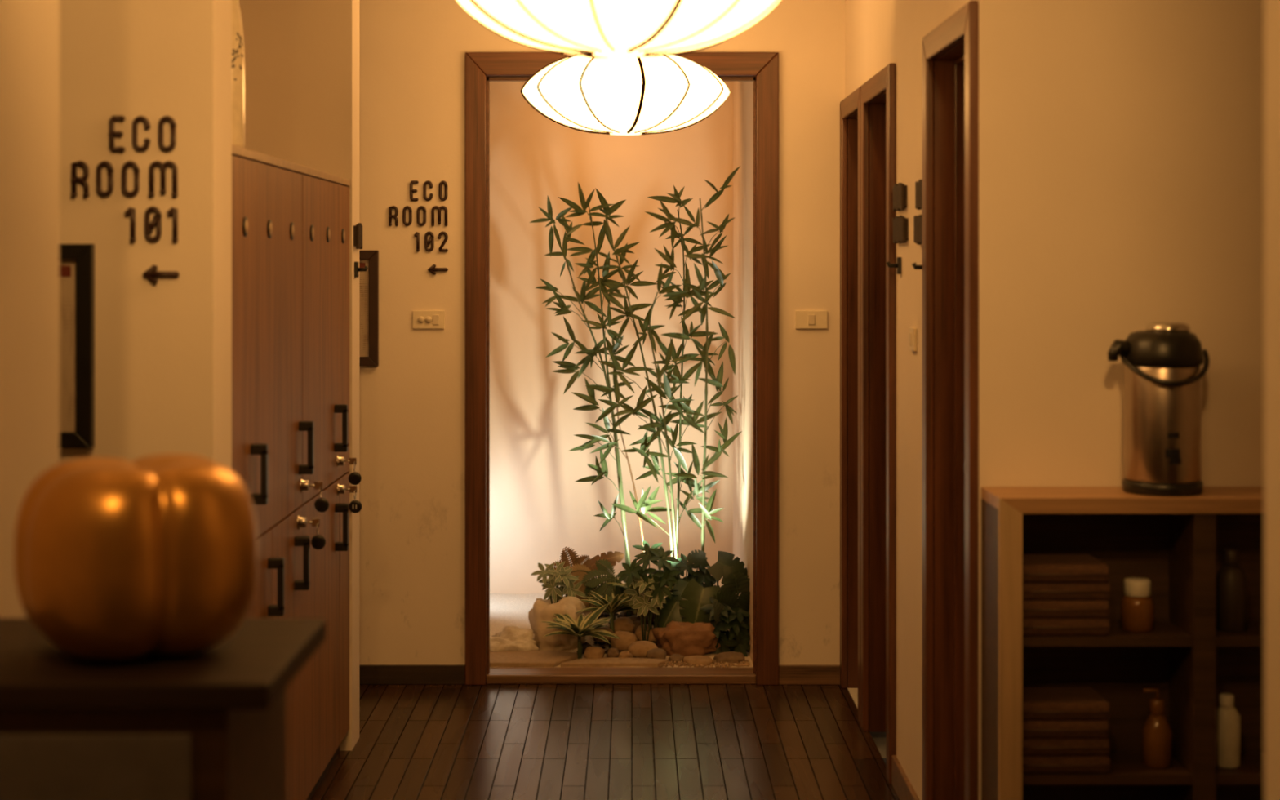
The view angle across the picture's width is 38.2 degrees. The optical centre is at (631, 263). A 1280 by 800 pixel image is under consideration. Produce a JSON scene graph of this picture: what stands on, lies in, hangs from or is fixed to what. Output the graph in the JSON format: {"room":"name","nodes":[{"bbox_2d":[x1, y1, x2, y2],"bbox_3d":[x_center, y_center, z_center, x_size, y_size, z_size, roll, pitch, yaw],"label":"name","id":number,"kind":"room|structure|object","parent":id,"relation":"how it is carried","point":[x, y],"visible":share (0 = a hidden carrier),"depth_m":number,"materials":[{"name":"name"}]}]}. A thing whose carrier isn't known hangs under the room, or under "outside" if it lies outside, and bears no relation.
{"room":"spa hallway","nodes":[
{"label":"spa hallway","id":0,"kind":"room"},
{"bbox_2d":[0,0,59,617],"bbox_3d":[-0.977,0.169,0.575,0.247,2.620,4.350,0,0,0],"label":"wall","id":1,"kind":"structure","parent":0,"point":[29,29],"depth_m":2.60,"materials":[{"name":"paint"}]},
{"bbox_2d":[59,0,231,471],"bbox_3d":[-1.677,0.169,3.846,1.647,2.620,0.178,0,0,0],"label":"wall pier","id":2,"kind":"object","parent":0,"point":[163,348],"visible":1,"depth_m":3.76,"materials":[{"name":"paint"}]},
{"bbox_2d":[59,244,94,448],"bbox_3d":[-1.248,0.166,3.744,0.310,0.414,0.025,0,0,0],"label":"framed notice","id":3,"kind":"object","parent":2,"relation":"attached to","point":[77,261],"visible":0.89,"depth_m":3.73,"materials":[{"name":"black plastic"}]},
{"bbox_2d":[71,115,179,284],"bbox_3d":[-1.030,-0.131,3.751,0.219,0.342,0.014,0,0,0],"label":"room sign","id":4,"kind":"object","parent":2,"relation":"attached to","point":[151,273],"visible":1,"depth_m":3.75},
{"bbox_2d":[239,0,359,751],"bbox_3d":[-1.675,0.169,5.688,1.649,2.620,0.155,0,0,0],"label":"wall","id":5,"kind":"structure","parent":0,"point":[302,56],"depth_m":5.61,"materials":[{"name":"paint"}]},
{"bbox_2d":[353,222,362,248],"bbox_3d":[-0.843,-0.086,5.685,0.016,0.080,0.090,0,0,0],"label":"plaque","id":6,"kind":"object","parent":5,"relation":"attached to","point":[357,228],"visible":1,"depth_m":5.64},
{"bbox_2d":[354,262,368,277],"bbox_3d":[-0.830,0.017,5.670,0.042,0.048,0.028,0,0,0],"label":"peg","id":7,"kind":"object","parent":5,"relation":"attached to","point":[357,269],"visible":1,"depth_m":5.66,"materials":[{"name":"black metal"}]},
{"bbox_2d":[359,0,844,665],"bbox_3d":[-0.800,0.169,6.560,3.600,2.620,0.120,0,0,0],"label":"wall","id":8,"kind":"structure","parent":0,"point":[412,52],"depth_m":6.50,"materials":[{"name":"paint"}]},
{"bbox_2d":[359,250,378,365],"bbox_3d":[-1.046,0.155,6.487,0.310,0.406,0.025,0,0,0],"label":"framed notice","id":9,"kind":"object","parent":8,"relation":"attached to","point":[369,279],"visible":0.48,"depth_m":6.47,"materials":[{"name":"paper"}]},
{"bbox_2d":[359,665,465,684],"bbox_3d":[-1.543,1.445,6.493,1.914,0.068,0.014,0,0,0],"label":"baseboard","id":10,"kind":"structure","parent":8,"relation":"attached to","point":[368,674],"depth_m":6.49,"materials":[{"name":"brown wood"}]},
{"bbox_2d":[388,180,448,275],"bbox_3d":[-0.751,-0.128,6.494,0.208,0.331,0.014,0,0,0],"label":"room sign","id":11,"kind":"object","parent":8,"relation":"attached to","point":[431,239],"visible":1,"depth_m":6.49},
{"bbox_2d":[413,310,444,328],"bbox_3d":[-0.716,0.196,6.492,0.112,0.064,0.015,0,0,0],"label":"wall switch","id":12,"kind":"object","parent":8,"relation":"attached to","point":[422,319],"visible":1,"depth_m":6.49,"materials":[{"name":"beige plastic"}]},
{"bbox_2d":[465,52,778,684],"bbox_3d":[-0.035,0.368,6.554,1.101,2.223,0.152,0,0,0],"label":"door frame","id":13,"kind":"structure","parent":8,"relation":"in","point":[762,68],"depth_m":6.48,"materials":[{"name":"brown wood"}]},
{"bbox_2d":[778,665,839,684],"bbox_3d":[0.633,1.445,6.493,0.234,0.068,0.014,0,0,0],"label":"baseboard","id":14,"kind":"structure","parent":8,"relation":"attached to","point":[788,674],"depth_m":6.49,"materials":[{"name":"brown wood"}]},
{"bbox_2d":[795,310,826,328],"bbox_3d":[0.631,0.196,6.494,0.112,0.064,0.013,0,0,0],"label":"wall switch","id":15,"kind":"object","parent":8,"relation":"attached to","point":[804,319],"visible":1,"depth_m":6.49,"materials":[{"name":"beige plastic"}]},
{"bbox_2d":[310,684,899,799],"bbox_3d":[-0.150,1.528,2.460,4.900,0.103,8.120,0,0,0],"label":"floor","id":16,"kind":"structure","parent":0,"point":[487,741],"depth_m":5.68,"materials":[{"name":"brown wood"}]},
{"bbox_2d":[0,617,325,799],"bbox_3d":[-0.628,0.975,2.265,0.442,1.008,0.390,0,0,0],"label":"console table","id":17,"kind":"object","parent":16,"relation":"on","point":[209,724],"visible":0.94,"depth_m":2.09,"materials":[{"name":"brown wood"}]},
{"bbox_2d":[13,453,257,661],"bbox_3d":[-0.601,0.355,2.248,0.276,0.232,0.275,0,0,-27],"label":"pumpkin","id":18,"kind":"object","parent":17,"relation":"on","point":[116,559],"visible":1,"depth_m":2.14,"materials":[{"name":"paint"}]},
{"bbox_2d":[231,144,350,799],"bbox_3d":[-1.109,0.612,4.774,0.573,1.735,1.667,0,0,0],"label":"tall cabinet","id":19,"kind":"object","parent":16,"relation":"on","point":[291,220],"visible":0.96,"depth_m":4.74,"materials":[{"name":"laminate"}]},
{"bbox_2d":[231,0,245,148],"bbox_3d":[-0.941,-0.459,4.199,0.120,0.405,0.121,0,0,0],"label":"vase","id":20,"kind":"object","parent":19,"relation":"on","point":[238,65],"visible":0.3,"depth_m":4.17,"materials":[{"name":"beige ceramic"}]},
{"bbox_2d":[306,518,325,549],"bbox_3d":[-0.814,0.694,4.745,0.056,0.079,0.028,0,0,0],"label":"key","id":21,"kind":"object","parent":19,"relation":"attached to","point":[317,541],"visible":1,"depth_m":4.74,"materials":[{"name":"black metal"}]},
{"bbox_2d":[308,481,328,512],"bbox_3d":[-0.813,0.604,4.785,0.058,0.079,0.028,0,0,0],"label":"key","id":22,"kind":"object","parent":19,"relation":"attached to","point":[321,504],"visible":1,"depth_m":4.78,"materials":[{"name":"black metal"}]},
{"bbox_2d":[343,457,361,484],"bbox_3d":[-0.815,0.604,5.373,0.052,0.079,0.027,0,0,-15],"label":"key","id":23,"kind":"object","parent":19,"relation":"attached to","point":[354,478],"visible":1,"depth_m":5.37,"materials":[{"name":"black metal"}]},
{"bbox_2d":[344,485,361,513],"bbox_3d":[-0.815,0.686,5.383,0.052,0.079,0.027,0,0,-15],"label":"key","id":24,"kind":"object","parent":19,"relation":"attached to","point":[355,506],"visible":1,"depth_m":5.38,"materials":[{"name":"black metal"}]},
{"bbox_2d":[981,486,1264,799],"bbox_3d":[1.351,0.980,3.884,1.197,0.999,0.197,0,0,0],"label":"shelving unit","id":25,"kind":"object","parent":16,"relation":"on","point":[1178,544],"visible":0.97,"depth_m":3.90,"materials":[{"name":"brown wood"}]},
{"bbox_2d":[1022,617,1109,635],"bbox_3d":[0.889,0.749,3.878,0.190,0.036,0.167,0,0,0],"label":"folded towel","id":26,"kind":"object","parent":25,"relation":"on","point":[1031,626],"visible":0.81,"depth_m":3.80,"materials":[{"name":"brown fabric"}]},
{"bbox_2d":[1022,600,1109,617],"bbox_3d":[0.887,0.712,3.878,0.190,0.036,0.168,0,0,0],"label":"folded towel","id":27,"kind":"object","parent":26,"relation":"on","point":[1031,608],"visible":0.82,"depth_m":3.80,"materials":[{"name":"brown fabric"}]},
{"bbox_2d":[1022,582,1110,599],"bbox_3d":[0.891,0.675,3.880,0.190,0.036,0.164,0,0,0],"label":"folded towel","id":28,"kind":"object","parent":27,"relation":"on","point":[1031,591],"visible":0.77,"depth_m":3.80,"materials":[{"name":"brown fabric"}]},
{"bbox_2d":[1022,553,1108,582],"bbox_3d":[0.887,0.639,3.877,0.190,0.036,0.169,0,0,0],"label":"folded towel","id":29,"kind":"object","parent":28,"relation":"on","point":[1037,567],"visible":0.87,"depth_m":3.80,"materials":[{"name":"brown fabric"}]},
{"bbox_2d":[1022,755,1110,773],"bbox_3d":[0.890,1.032,3.879,0.190,0.036,0.165,0,0,0],"label":"folded towel","id":30,"kind":"object","parent":25,"relation":"on","point":[1031,764],"visible":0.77,"depth_m":3.80,"materials":[{"name":"brown fabric"}]},
{"bbox_2d":[1022,737,1109,755],"bbox_3d":[0.889,0.996,3.879,0.190,0.036,0.167,0,0,0],"label":"folded towel","id":31,"kind":"object","parent":30,"relation":"on","point":[1031,746],"visible":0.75,"depth_m":3.80,"materials":[{"name":"brown fabric"}]},
{"bbox_2d":[1022,720,1108,737],"bbox_3d":[0.886,0.959,3.877,0.190,0.036,0.169,0,0,0],"label":"folded towel","id":32,"kind":"object","parent":31,"relation":"on","point":[1031,728],"visible":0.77,"depth_m":3.80,"materials":[{"name":"brown fabric"}]},
{"bbox_2d":[1022,685,1110,719],"bbox_3d":[0.890,0.923,3.879,0.190,0.036,0.166,0,0,0],"label":"folded towel","id":33,"kind":"object","parent":32,"relation":"on","point":[1039,702],"visible":0.88,"depth_m":3.80,"materials":[{"name":"brown fabric"}]},
{"bbox_2d":[1120,577,1154,632],"bbox_3d":[1.060,0.713,3.870,0.068,0.106,0.068,0,0,0],"label":"bottle","id":34,"kind":"object","parent":25,"relation":"on","point":[1137,606],"visible":1,"depth_m":3.84,"materials":[{"name":"brown glass"}]},
{"bbox_2d":[1142,688,1172,768],"bbox_3d":[1.101,0.970,3.870,0.061,0.162,0.060,0,0,0],"label":"bottle","id":35,"kind":"object","parent":25,"relation":"on","point":[1157,732],"visible":1,"depth_m":3.85,"materials":[{"name":"brown glass"}]},
{"bbox_2d":[1107,321,1209,496],"bbox_3d":[1.117,0.301,3.875,0.179,0.357,0.180,0,0,42],"label":"flask","id":36,"kind":"object","parent":25,"relation":"on","point":[1163,373],"visible":1,"depth_m":3.82,"materials":[{"name":"silver metal"}]},
{"bbox_2d":[1215,693,1240,768],"bbox_3d":[1.246,0.976,3.870,0.056,0.148,0.056,0,0,0],"label":"bottle","id":37,"kind":"object","parent":25,"relation":"on","point":[1228,719],"visible":0.96,"depth_m":3.85,"materials":[{"name":"beige plastic"}]},
{"bbox_2d":[1215,548,1246,632],"bbox_3d":[1.256,0.682,3.870,0.062,0.168,0.062,0,0,0],"label":"bottle","id":38,"kind":"object","parent":25,"relation":"on","point":[1230,580],"visible":1,"depth_m":3.85,"materials":[{"name":"brown glass"}]},
{"bbox_2d":[489,81,733,594],"bbox_3d":[-0.257,0.169,8.050,1.587,2.620,0.100,0,0,0],"label":"wall","id":39,"kind":"structure","parent":0,"point":[538,508],"depth_m":8.00,"materials":[{"name":"paint"}]},
{"bbox_2d":[489,568,752,667],"bbox_3d":[-0.257,1.384,7.310,1.387,0.136,1.380,0,0,0],"label":"ground","id":40,"kind":"structure","parent":0,"point":[505,610],"depth_m":7.48,"materials":[{"name":"beige sand"}]},
{"bbox_2d":[489,626,539,651],"bbox_3d":[-0.460,1.425,6.922,0.230,0.129,0.191,0,0,0],"label":"rock","id":41,"kind":"object","parent":40,"relation":"on","point":[512,637],"visible":0.61,"depth_m":6.87,"materials":[{"name":"beige stone"}]},
{"bbox_2d":[489,649,577,666],"bbox_3d":[-0.365,1.442,6.750,0.362,0.017,0.220,0,0,0],"label":"paving slab","id":42,"kind":"object","parent":40,"relation":"on","point":[534,658],"visible":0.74,"depth_m":6.71,"materials":[{"name":"stone"}]},
{"bbox_2d":[528,595,585,651],"bbox_3d":[-0.285,1.379,6.978,0.221,0.259,0.236,0,0,0],"label":"boulder","id":43,"kind":"object","parent":40,"relation":"on","point":[543,610],"visible":0.62,"depth_m":6.89,"materials":[{"name":"beige stone"}]},
{"bbox_2d":[530,561,586,604],"bbox_3d":[-0.283,1.287,6.982,0.195,0.317,0.117,0,0,29],"label":"plant","id":44,"kind":"object","parent":40,"relation":"on","point":[566,587],"visible":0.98,"depth_m":6.97,"materials":[{"name":"green plant"}]},
{"bbox_2d":[553,546,595,581],"bbox_3d":[-0.225,1.240,7.094,0.182,0.311,0.034,0,0,10],"label":"fern","id":45,"kind":"object","parent":40,"relation":"on","point":[575,560],"visible":0.47,"depth_m":7.09,"materials":[{"name":"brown plant"}]},
{"bbox_2d":[538,603,620,658],"bbox_3d":[-0.191,1.356,6.775,0.298,0.196,0.257,0,0,0],"label":"plant","id":46,"kind":"object","parent":40,"relation":"on","point":[586,626],"visible":1,"depth_m":6.77,"materials":[{"name":"green plant"}]},
{"bbox_2d":[583,645,604,658],"bbox_3d":[-0.137,1.424,6.741,0.076,0.056,0.076,0,0,0],"label":"rock","id":47,"kind":"object","parent":40,"relation":"on","point":[591,652],"visible":0.96,"depth_m":6.71,"materials":[{"name":"brown stone"}]},
{"bbox_2d":[593,626,613,642],"bbox_3d":[-0.106,1.390,6.930,0.083,0.059,0.075,0,0,0],"label":"rock","id":48,"kind":"object","parent":40,"relation":"on","point":[606,628],"visible":0.41,"depth_m":6.91,"materials":[{"name":"stone"}]},
{"bbox_2d":[582,558,628,620],"bbox_3d":[-0.077,1.274,6.998,0.229,0.309,0.046,0,0,0],"label":"fern","id":49,"kind":"object","parent":40,"relation":"on","point":[597,581],"visible":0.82,"depth_m":7.00,"materials":[{"name":"green plant"}]},
{"bbox_2d":[589,551,624,595],"bbox_3d":[-0.107,1.238,7.126,0.156,0.250,0.078,0,0,0],"label":"leaf plant","id":50,"kind":"object","parent":40,"relation":"on","point":[617,557],"visible":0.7,"depth_m":7.13,"materials":[{"name":"brown plant"}]},
{"bbox_2d":[576,591,638,648],"bbox_3d":[-0.083,1.338,6.937,0.283,0.229,0.256,0,0,-38],"label":"plant","id":51,"kind":"object","parent":40,"relation":"on","point":[618,603],"visible":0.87,"depth_m":6.92,"materials":[{"name":"green plant"}]},
{"bbox_2d":[606,647,619,657],"bbox_3d":[-0.069,1.427,6.752,0.048,0.054,0.054,0,0,0],"label":"rock","id":52,"kind":"object","parent":40,"relation":"on","point":[613,651],"visible":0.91,"depth_m":6.73,"materials":[{"name":"stone"}]},
{"bbox_2d":[560,657,668,666],"bbox_3d":[-0.063,1.442,6.690,0.389,0.017,0.110,0,0,0],"label":"stone","id":53,"kind":"object","parent":40,"relation":"on","point":[604,661],"visible":1,"depth_m":6.64,"materials":[{"name":"stone"}]},
{"bbox_2d":[608,576,637,617],"bbox_3d":[-0.027,1.304,7.021,0.144,0.236,0.055,0,0,40],"label":"leaf plant","id":54,"kind":"object","parent":40,"relation":"on","point":[634,611],"visible":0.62,"depth_m":6.99,"materials":[{"name":"plant"}]},
{"bbox_2d":[610,631,637,650],"bbox_3d":[-0.029,1.400,6.861,0.103,0.071,0.092,0,0,0],"label":"rock","id":55,"kind":"object","parent":40,"relation":"on","point":[626,638],"visible":0.74,"depth_m":6.82,"materials":[{"name":"brown stone"}]},
{"bbox_2d":[618,650,633,657],"bbox_3d":[-0.022,1.434,6.739,0.054,0.043,0.051,0,0,0],"label":"rock","id":56,"kind":"object","parent":40,"relation":"on","point":[625,654],"visible":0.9,"depth_m":6.72,"materials":[{"name":"stone"}]},
{"bbox_2d":[581,188,674,557],"bbox_3d":[-0.016,0.543,7.153,0.369,1.679,0.256,0,0,0],"label":"bamboo","id":57,"kind":"object","parent":40,"relation":"on","point":[607,211],"visible":0.93,"depth_m":7.13,"materials":[{"name":"plant"}]},
{"bbox_2d":[621,610,637,617],"bbox_3d":[0.005,1.337,7.099,0.094,0.054,0.082,0,0,0],"label":"rock","id":58,"kind":"object","parent":40,"relation":"on","point":[623,613],"visible":0.23,"depth_m":7.06,"materials":[{"name":"stone"}]},
{"bbox_2d":[605,582,673,616],"bbox_3d":[0.032,1.304,7.034,0.292,0.232,0.271,0,0,31],"label":"plant","id":59,"kind":"object","parent":40,"relation":"on","point":[613,584],"visible":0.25,"depth_m":6.98,"materials":[{"name":"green plant"}]},
{"bbox_2d":[627,640,657,657],"bbox_3d":[0.040,1.418,6.799,0.111,0.060,0.090,0,0,0],"label":"rock","id":60,"kind":"object","parent":40,"relation":"on","point":[639,649],"visible":0.9,"depth_m":6.76,"materials":[{"name":"beige stone"}]},
{"bbox_2d":[623,573,667,640],"bbox_3d":[0.038,1.294,6.863,0.182,0.321,0.101,0,0,21],"label":"plant","id":61,"kind":"object","parent":40,"relation":"on","point":[640,602],"visible":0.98,"depth_m":6.85,"materials":[{"name":"green plant"}]},
{"bbox_2d":[617,540,680,643],"bbox_3d":[0.062,1.248,6.890,0.240,0.414,0.134,0,0,0],"label":"plant","id":62,"kind":"object","parent":40,"relation":"on","point":[653,553],"visible":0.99,"depth_m":6.87,"materials":[{"name":"green plant"}]},
{"bbox_2d":[645,610,661,625],"bbox_3d":[0.085,1.372,7.000,0.094,0.116,0.053,0,0,0],"label":"plant","id":63,"kind":"object","parent":40,"relation":"on","point":[653,615],"visible":0.1,"depth_m":6.99,"materials":[{"name":"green plant"}]},
{"bbox_2d":[645,648,666,658],"bbox_3d":[0.089,1.429,6.751,0.076,0.046,0.065,0,0,0],"label":"rock","id":64,"kind":"object","parent":40,"relation":"on","point":[655,653],"visible":0.94,"depth_m":6.73,"materials":[{"name":"stone"}]},
{"bbox_2d":[576,584,737,653],"bbox_3d":[0.108,1.378,7.178,0.650,0.159,0.670,0,0,0],"label":"soil","id":65,"kind":"object","parent":40,"relation":"on","point":[585,645],"visible":0.06,"depth_m":6.97,"materials":[{"name":"brown soil"}]},
{"bbox_2d":[529,195,627,583],"bbox_3d":[-0.208,0.532,7.338,0.393,1.604,0.319,0,0,0],"label":"bamboo","id":66,"kind":"object","parent":65,"relation":"on","point":[570,367],"visible":0.84,"depth_m":7.33,"materials":[{"name":"plant"}]},
{"bbox_2d":[564,563,596,636],"bbox_3d":[-0.194,1.280,7.021,0.140,0.277,0.037,0,0,4],"label":"fern","id":67,"kind":"object","parent":65,"relation":"on","point":[580,573],"visible":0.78,"depth_m":7.02,"materials":[{"name":"plant"}]},
{"bbox_2d":[558,182,635,566],"bbox_3d":[-0.135,0.518,7.222,0.303,1.677,0.206,0,0,0],"label":"bamboo","id":68,"kind":"object","parent":65,"relation":"on","point":[613,285],"visible":0.92,"depth_m":7.18,"materials":[{"name":"plant"}]},
{"bbox_2d":[613,616,635,632],"bbox_3d":[-0.034,1.367,6.970,0.093,0.067,0.086,0,0,0],"label":"rock","id":69,"kind":"object","parent":65,"relation":"on","point":[620,624],"visible":0.81,"depth_m":6.94,"materials":[{"name":"brown stone"}]},
{"bbox_2d":[627,615,644,622],"bbox_3d":[0.013,1.359,7.021,0.087,0.045,0.071,0,0,0],"label":"rock","id":70,"kind":"object","parent":69,"relation":"on","point":[633,618],"visible":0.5,"depth_m":7.00,"materials":[{"name":"stone"}]},
{"bbox_2d":[590,374,671,575],"bbox_3d":[-0.007,0.879,7.197,0.326,0.918,0.153,0,0,-8],"label":"bamboo","id":71,"kind":"object","parent":65,"relation":"on","point":[616,388],"visible":0.78,"depth_m":7.16,"materials":[{"name":"green plant"}]},
{"bbox_2d":[635,624,657,644],"bbox_3d":[0.058,1.393,6.932,0.094,0.078,0.099,0,0,0],"label":"rock","id":72,"kind":"object","parent":65,"relation":"on","point":[638,630],"visible":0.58,"depth_m":6.89,"materials":[{"name":"stone"}]},
{"bbox_2d":[632,620,644,633],"bbox_3d":[0.023,1.374,6.980,0.053,0.049,0.057,0,0,0],"label":"rock","id":73,"kind":"object","parent":72,"relation":"on","point":[637,623],"visible":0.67,"depth_m":6.96,"materials":[{"name":"stone"}]},
{"bbox_2d":[666,553,716,595],"bbox_3d":[0.211,1.252,7.038,0.214,0.301,0.100,0,0,21],"label":"plant","id":74,"kind":"object","parent":65,"relation":"on","point":[703,573],"visible":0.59,"depth_m":7.03,"materials":[{"name":"green plant"}]},
{"bbox_2d":[672,570,716,618],"bbox_3d":[0.241,1.292,7.037,0.193,0.242,0.121,0,0,0],"label":"bush","id":75,"kind":"object","parent":65,"relation":"on","point":[689,578],"visible":0.17,"depth_m":7.05,"materials":[{"name":"green plant"}]},
{"bbox_2d":[666,165,742,551],"bbox_3d":[0.305,0.485,7.225,0.285,1.751,0.328,0,0,45],"label":"bamboo","id":76,"kind":"object","parent":65,"relation":"on","point":[717,382],"visible":0.97,"depth_m":7.17,"materials":[{"name":"plant"}]},
{"bbox_2d":[687,549,747,591],"bbox_3d":[0.334,1.246,6.998,0.227,0.315,0.119,0,0,24],"label":"monstera","id":77,"kind":"object","parent":65,"relation":"on","point":[725,565],"visible":0.78,"depth_m":6.98,"materials":[{"name":"green plant"}]},
{"bbox_2d":[650,569,664,627],"bbox_3d":[0.097,1.296,6.976,0.068,0.288,0.081,0,0,0],"label":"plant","id":78,"kind":"object","parent":40,"relation":"on","point":[658,570],"visible":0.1,"depth_m":6.96,"materials":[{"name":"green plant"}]},
{"bbox_2d":[629,262,696,577],"bbox_3d":[0.127,0.695,7.088,0.260,1.407,0.266,0,0,-12],"label":"bamboo","id":79,"kind":"object","parent":40,"relation":"on","point":[677,402],"visible":0.96,"depth_m":7.08,"materials":[{"name":"plant"}]},
{"bbox_2d":[668,653,684,662],"bbox_3d":[0.162,1.440,6.719,0.060,0.037,0.054,0,0,0],"label":"rock","id":80,"kind":"object","parent":40,"relation":"on","point":[674,657],"visible":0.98,"depth_m":6.70,"materials":[{"name":"stone"}]},
{"bbox_2d":[644,185,722,576],"bbox_3d":[0.204,0.511,7.296,0.312,1.645,0.306,0,0,0],"label":"bamboo","id":81,"kind":"object","parent":40,"relation":"on","point":[689,420],"visible":0.8,"depth_m":7.26,"materials":[{"name":"plant"}]},
{"bbox_2d":[651,620,719,656],"bbox_3d":[0.202,1.408,6.859,0.262,0.162,0.148,0,0,0],"label":"rock","id":82,"kind":"object","parent":40,"relation":"on","point":[683,638],"visible":0.82,"depth_m":6.81,"materials":[{"name":"brown stone"}]},
{"bbox_2d":[656,577,719,627],"bbox_3d":[0.211,1.301,6.955,0.242,0.245,0.157,0,0,0],"label":"monstera","id":83,"kind":"object","parent":40,"relation":"on","point":[692,596],"visible":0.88,"depth_m":6.90,"materials":[{"name":"green plant"}]},
{"bbox_2d":[682,654,713,666],"bbox_3d":[0.238,1.443,6.698,0.114,0.041,0.087,0,0,0],"label":"rock","id":84,"kind":"object","parent":40,"relation":"on","point":[693,660],"visible":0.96,"depth_m":6.67,"materials":[{"name":"beige stone"}]},
{"bbox_2d":[657,658,750,667],"bbox_3d":[0.257,1.445,6.687,0.342,0.016,0.118,0,0,0],"label":"gravel","id":85,"kind":"object","parent":40,"relation":"on","point":[681,663],"visible":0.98,"depth_m":6.66,"materials":[{"name":"beige gravel"}]},
{"bbox_2d":[699,596,750,656],"bbox_3d":[0.354,1.365,6.859,0.245,0.251,0.158,0,0,0],"label":"bush","id":86,"kind":"object","parent":40,"relation":"on","point":[737,639],"visible":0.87,"depth_m":6.84,"materials":[{"name":"green plant"}]},
{"bbox_2d":[713,651,744,663],"bbox_3d":[0.354,1.440,6.742,0.114,0.048,0.096,0,0,0],"label":"rock","id":87,"kind":"object","parent":40,"relation":"on","point":[728,656],"visible":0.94,"depth_m":6.71,"materials":[{"name":"stone"}]},
{"bbox_2d":[712,571,750,623],"bbox_3d":[0.381,1.292,6.879,0.242,0.317,0.179,0,0,0],"label":"fern","id":88,"kind":"object","parent":40,"relation":"on","point":[726,595],"visible":0.56,"depth_m":6.84,"materials":[{"name":"green plant"}]},
{"bbox_2d":[733,81,752,662],"bbox_3d":[0.487,0.169,7.310,0.100,2.620,1.380,0,0,0],"label":"wall","id":89,"kind":"structure","parent":0,"point":[742,91],"depth_m":7.25,"materials":[{"name":"paint"}]},
{"bbox_2d":[844,0,1095,799],"bbox_3d":[0.875,0.169,5.242,0.250,2.620,2.515,0,0,0],"label":"wall","id":90,"kind":"structure","parent":0,"point":[1037,58],"depth_m":3.98,"materials":[{"name":"paint"}]},
{"bbox_2d":[840,85,861,724],"bbox_3d":[0.865,0.454,6.200,0.270,2.050,0.584,0,0,0],"label":"door frame","id":91,"kind":"structure","parent":90,"relation":"in","point":[850,107],"depth_m":6.43,"materials":[{"name":"brown wood"}]},
{"bbox_2d":[860,62,896,784],"bbox_3d":[0.865,0.454,5.572,0.270,2.050,0.657,0,0,0],"label":"door","id":92,"kind":"structure","parent":90,"relation":"in","point":[878,93],"depth_m":5.83,"materials":[{"name":"brown wood"}]},
{"bbox_2d":[886,257,901,274],"bbox_3d":[0.729,0.004,5.150,0.042,0.048,0.028,0,0,0],"label":"peg","id":93,"kind":"object","parent":90,"relation":"attached to","point":[898,265],"visible":1,"depth_m":5.14,"materials":[{"name":"black metal"}]},
{"bbox_2d":[893,182,906,211],"bbox_3d":[0.742,-0.186,5.115,0.016,0.076,0.170,0,0,0],"label":"plaque","id":94,"kind":"object","parent":90,"relation":"attached to","point":[900,189],"visible":1,"depth_m":5.07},
{"bbox_2d":[893,215,908,243],"bbox_3d":[0.742,-0.095,5.105,0.016,0.076,0.190,0,0,0],"label":"plaque","id":95,"kind":"object","parent":90,"relation":"attached to","point":[900,224],"visible":1,"depth_m":5.04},
{"bbox_2d":[891,755,919,799],"bbox_3d":[0.744,1.437,4.947,0.013,0.085,0.593,0,0,0],"label":"baseboard","id":96,"kind":"structure","parent":90,"relation":"attached to","point":[900,782],"depth_m":5.07,"materials":[{"name":"brown wood"}]},
{"bbox_2d":[908,327,916,351],"bbox_3d":[0.744,0.200,4.900,0.013,0.062,0.085,0,0,0],"label":"wall switch","id":97,"kind":"object","parent":90,"relation":"attached to","point":[912,331],"visible":1,"depth_m":4.88,"materials":[{"name":"beige plastic"}]},
{"bbox_2d":[911,262,922,269],"bbox_3d":[0.729,0.008,4.680,0.042,0.048,0.028,0,0,0],"label":"peg","id":98,"kind":"object","parent":90,"relation":"attached to","point":[915,267],"visible":0.22,"depth_m":4.67,"materials":[{"name":"black plastic"}]},
{"bbox_2d":[913,214,922,244],"bbox_3d":[0.742,-0.088,4.740,0.016,0.076,0.150,0,0,0],"label":"plaque","id":99,"kind":"object","parent":90,"relation":"attached to","point":[917,220],"visible":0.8,"depth_m":4.75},
{"bbox_2d":[915,179,922,209],"bbox_3d":[0.742,-0.178,4.728,0.016,0.076,0.125,0,0,0],"label":"plaque","id":100,"kind":"object","parent":90,"relation":"attached to","point":[918,184],"visible":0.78,"depth_m":4.72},
{"bbox_2d":[922,0,978,799],"bbox_3d":[0.865,0.454,4.321,0.270,2.050,0.658,0,0,0],"label":"door","id":101,"kind":"structure","parent":90,"relation":"in","point":[950,51],"depth_m":4.59,"materials":[{"name":"brown wood"}]},
{"bbox_2d":[1095,0,1264,486],"bbox_3d":[1.600,0.169,4.043,1.200,2.620,0.115,0,0,0],"label":"wall","id":102,"kind":"structure","parent":0,"point":[1180,84],"depth_m":3.98,"materials":[{"name":"paint"}]},
{"bbox_2d":[1264,0,1279,799],"bbox_3d":[0.850,0.169,0.295,0.200,2.620,3.790,0,0,0],"label":"wall","id":103,"kind":"structure","parent":0,"point":[1272,7],"depth_m":2.16,"materials":[{"name":"paint"}]},
{"bbox_3d":[-0.150,-1.191,2.460,5.100,0.100,8.320,0,0,0],"label":"ceiling","id":104,"kind":"structure","parent":0,"visible":0},
{"bbox_2d":[457,0,779,57],"bbox_3d":[-0.027,-0.775,3.620,0.664,0.732,0.664,0,0,-39],"label":"paper lantern","id":105,"kind":"object","parent":104,"relation":"hanging from","point":[591,28],"visible":1,"depth_m":3.46,"materials":[{"name":"white paper"}]},
{"bbox_2d":[520,54,729,135],"bbox_3d":[-0.021,-0.777,5.900,0.664,0.728,0.664,0,0,-24],"label":"paper lantern","id":106,"kind":"object","parent":104,"relation":"hanging from","point":[662,94],"visible":0.94,"depth_m":5.67,"materials":[{"name":"white paper"}]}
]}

